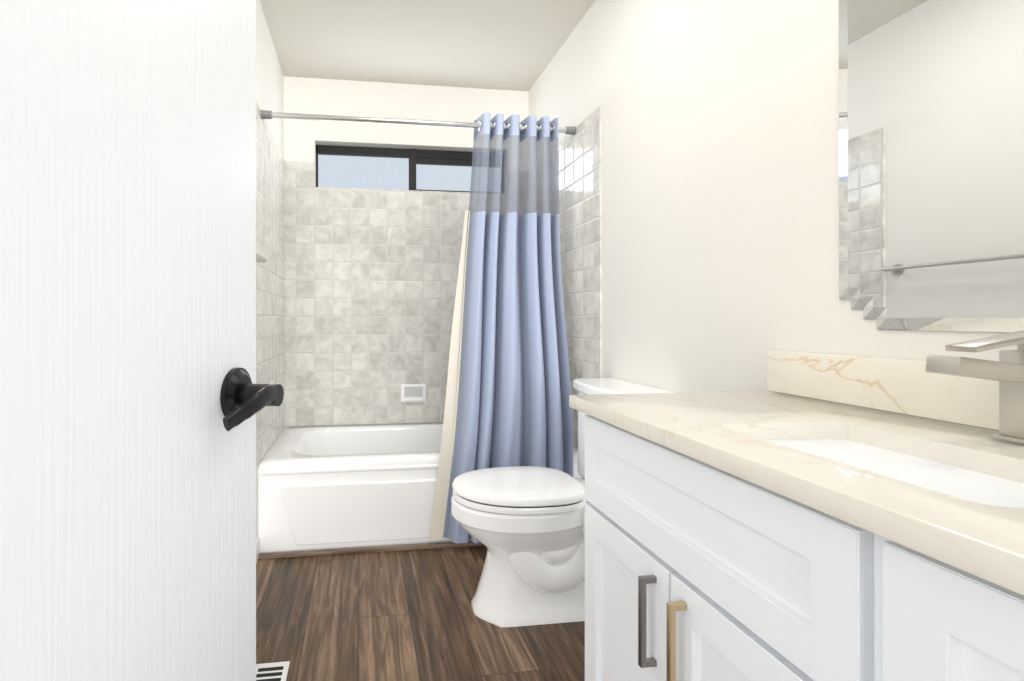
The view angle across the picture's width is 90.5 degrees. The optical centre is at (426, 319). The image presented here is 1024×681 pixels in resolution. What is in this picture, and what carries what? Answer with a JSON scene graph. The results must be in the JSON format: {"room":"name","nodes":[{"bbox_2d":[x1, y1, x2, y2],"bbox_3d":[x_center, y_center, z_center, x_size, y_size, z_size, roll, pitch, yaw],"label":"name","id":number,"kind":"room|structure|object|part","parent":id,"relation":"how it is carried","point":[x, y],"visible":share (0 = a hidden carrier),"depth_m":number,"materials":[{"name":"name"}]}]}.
{"room":"bathroom","nodes":[
{"label":"bathroom","id":0,"kind":"room"},
{"bbox_2d":[256,0,283,537],"bbox_3d":[-0.671,-0.200,1.182,0.120,2.480,3.960,0,0,-8],"label":"wall","id":1,"kind":"structure","parent":0,"point":[269,86],"depth_m":2.47,"materials":[{"name":"paint"}]},
{"bbox_2d":[0,0,283,680],"bbox_3d":[-0.296,0.016,0.322,0.148,2.032,0.721,0,0,8],"label":"door","id":2,"kind":"structure","parent":1,"relation":"in","point":[135,398],"depth_m":0.44,"materials":[{"name":"white paint"}]},
{"bbox_3d":[-0.255,0.092,0.596,0.149,0.066,0.167,0,0,8],"label":"handle","id":3,"kind":"part","parent":2,"relation":"part of","materials":[{"name":"black metal"}]},
{"bbox_2d":[256,537,258,563],"bbox_3d":[-0.549,0.995,0.768,0.012,0.090,2.868,0,0,-8],"label":"baseboard","id":4,"kind":"structure","parent":1,"relation":"attached to","point":[257,548],"depth_m":2.15,"materials":[{"name":"white wood"}]},
{"bbox_2d":[256,253,266,262],"bbox_3d":[-0.638,-0.240,1.686,0.074,0.054,0.664,0,0,-8],"label":"towel rail","id":5,"kind":"object","parent":1,"relation":"attached to","point":[260,258],"visible":0.25,"depth_m":1.95,"materials":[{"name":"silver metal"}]},
{"bbox_2d":[256,101,284,465],"bbox_3d":[-0.781,-0.156,2.504,0.008,1.568,0.910,0,0,-8],"label":"tile","id":6,"kind":"structure","parent":1,"relation":"attached to","point":[270,271],"depth_m":2.45,"materials":[{"name":"beige tile"}]},
{"bbox_2d":[284,76,527,428],"bbox_3d":[-0.113,-0.200,3.132,1.500,2.480,0.160,0,0,-8],"label":"wall","id":7,"kind":"structure","parent":0,"point":[367,99],"depth_m":3.04,"materials":[{"name":"paint"}]},
{"bbox_2d":[285,161,314,186],"bbox_3d":[-0.752,-0.865,2.963,0.172,0.150,0.008,0,0,-8],"label":"wall tiles","id":8,"kind":"structure","parent":7,"relation":"attached to","point":[300,173],"depth_m":2.96,"materials":[{"name":"beige tile"}]},
{"bbox_2d":[285,186,469,426],"bbox_3d":[-0.102,-0.081,3.049,1.484,1.418,0.008,0,0,-8],"label":"tile","id":9,"kind":"structure","parent":7,"relation":"attached to","point":[371,277],"depth_m":3.01,"materials":[{"name":"beige tile"}]},
{"bbox_2d":[401,384,425,402],"bbox_3d":[-0.079,0.445,3.033,0.156,0.112,0.031,0,0,-8],"label":"soap dish","id":10,"kind":"object","parent":9,"relation":"attached to","point":[413,392],"visible":1,"depth_m":3.03,"materials":[{"name":"white ceramic"}]},
{"bbox_2d":[316,145,472,191],"bbox_3d":[-0.091,-0.930,3.143,1.185,0.280,0.046,0,0,-8],"label":"window","id":11,"kind":"structure","parent":7,"relation":"in","point":[385,168],"depth_m":3.13,"materials":[{"name":"black"}]},
{"bbox_2d":[256,545,584,680],"bbox_3d":[0.132,1.090,1.288,1.740,0.100,3.960,0,0,-8],"label":"floor","id":12,"kind":"structure","parent":0,"point":[405,615],"depth_m":1.69,"materials":[{"name":"wood"}]},
{"bbox_2d":[256,661,289,680],"bbox_3d":[-0.447,1.037,1.363,0.103,0.006,0.300,0,0,-8],"label":"floor vent","id":13,"kind":"object","parent":12,"relation":"in","point":[276,671],"visible":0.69,"depth_m":1.47,"materials":[{"name":"white metal"}]},
{"bbox_2d":[258,423,580,552],"bbox_3d":[-0.051,0.835,2.670,1.496,0.410,0.769,0,0,-8],"label":"bathtub","id":14,"kind":"object","parent":12,"relation":"on","point":[333,487],"visible":0.62,"depth_m":2.26,"materials":[{"name":"white ceramic"}]},
{"bbox_2d":[259,541,483,558],"bbox_3d":[0.001,1.030,2.278,1.496,0.020,0.025,0,0,-8],"label":"trim","id":15,"kind":"structure","parent":14,"relation":"attached to","point":[355,550],"depth_m":2.23,"materials":[{"name":"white wood"}]},
{"bbox_2d":[451,378,674,626],"bbox_3d":[0.449,0.641,1.829,0.722,0.797,0.445,0,0,-8],"label":"toilet","id":16,"kind":"object","parent":12,"relation":"on","point":[525,525],"visible":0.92,"depth_m":1.71,"materials":[{"name":"white ceramic"}]},
{"bbox_2d":[569,330,1023,680],"bbox_3d":[0.695,0.528,0.624,0.552,1.025,1.245,0,0,-8],"label":"bathroom vanity","id":17,"kind":"object","parent":12,"relation":"on","point":[808,516],"visible":1,"depth_m":0.72,"materials":[{"name":"white paint"}]},
{"bbox_3d":[0.396,0.540,0.897,0.031,0.160,0.010,0,0,-8],"label":"handle","id":18,"kind":"part","parent":17,"relation":"part of","materials":[{"name":"grey metal"}]},
{"bbox_3d":[0.407,0.540,0.814,0.031,0.160,0.010,0,0,-8],"label":"handle","id":19,"kind":"part","parent":17,"relation":"part of","materials":[{"name":"beige"}]},
{"bbox_2d":[925,330,1023,446],"bbox_3d":[0.825,0.098,0.728,0.177,0.164,0.054,0,0,-8],"label":"faucet","id":20,"kind":"object","parent":17,"relation":"on","point":[1009,371],"depth_m":0.73,"materials":[{"name":"silver metal"}]},
{"bbox_2d":[260,0,594,91],"bbox_3d":[0.132,-1.490,1.288,1.740,0.100,3.960,0,0,-8],"label":"ceiling","id":21,"kind":"structure","parent":0,"point":[513,45],"depth_m":2.56,"materials":[{"name":"paint"}]},
{"bbox_2d":[528,0,1016,451],"bbox_3d":[0.935,-0.200,1.395,0.120,2.480,3.960,0,0,-8],"label":"wall","id":22,"kind":"structure","parent":0,"point":[720,195],"depth_m":1.49,"materials":[{"name":"paint"}]},
{"bbox_2d":[559,107,598,449],"bbox_3d":[0.700,-0.156,2.676,0.008,1.568,0.958,0,0,-8],"label":"tile","id":23,"kind":"structure","parent":22,"relation":"attached to","point":[579,196],"depth_m":2.39,"materials":[{"name":"beige tile"}]},
{"bbox_2d":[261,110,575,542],"bbox_3d":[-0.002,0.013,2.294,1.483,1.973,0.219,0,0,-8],"label":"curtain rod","id":24,"kind":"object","parent":23,"relation":"attached to","point":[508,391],"visible":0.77,"depth_m":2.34,"materials":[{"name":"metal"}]},
{"bbox_2d":[441,112,574,542],"bbox_3d":[0.364,0.009,2.343,0.607,1.963,0.220,0,0,-8],"label":"curtain","id":25,"kind":"object","parent":24,"relation":"hanging from","point":[508,390],"depth_m":2.34,"materials":[{"name":"fabric"}]},
{"bbox_2d":[599,106,601,377],"bbox_3d":[0.763,-0.156,2.195,0.010,1.568,0.012,0,0,-8],"label":"tile right edge","id":26,"kind":"structure","parent":22,"relation":"attached to","point":[600,241],"depth_m":2.19,"materials":[{"name":"white tile"}]},
{"bbox_2d":[839,0,1023,331],"bbox_3d":[0.958,-0.438,0.724,0.006,0.915,0.764,0,0,-8],"label":"mirror","id":27,"kind":"object","parent":22,"relation":"attached to","point":[931,165],"visible":1,"depth_m":0.92,"materials":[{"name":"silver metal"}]}
]}

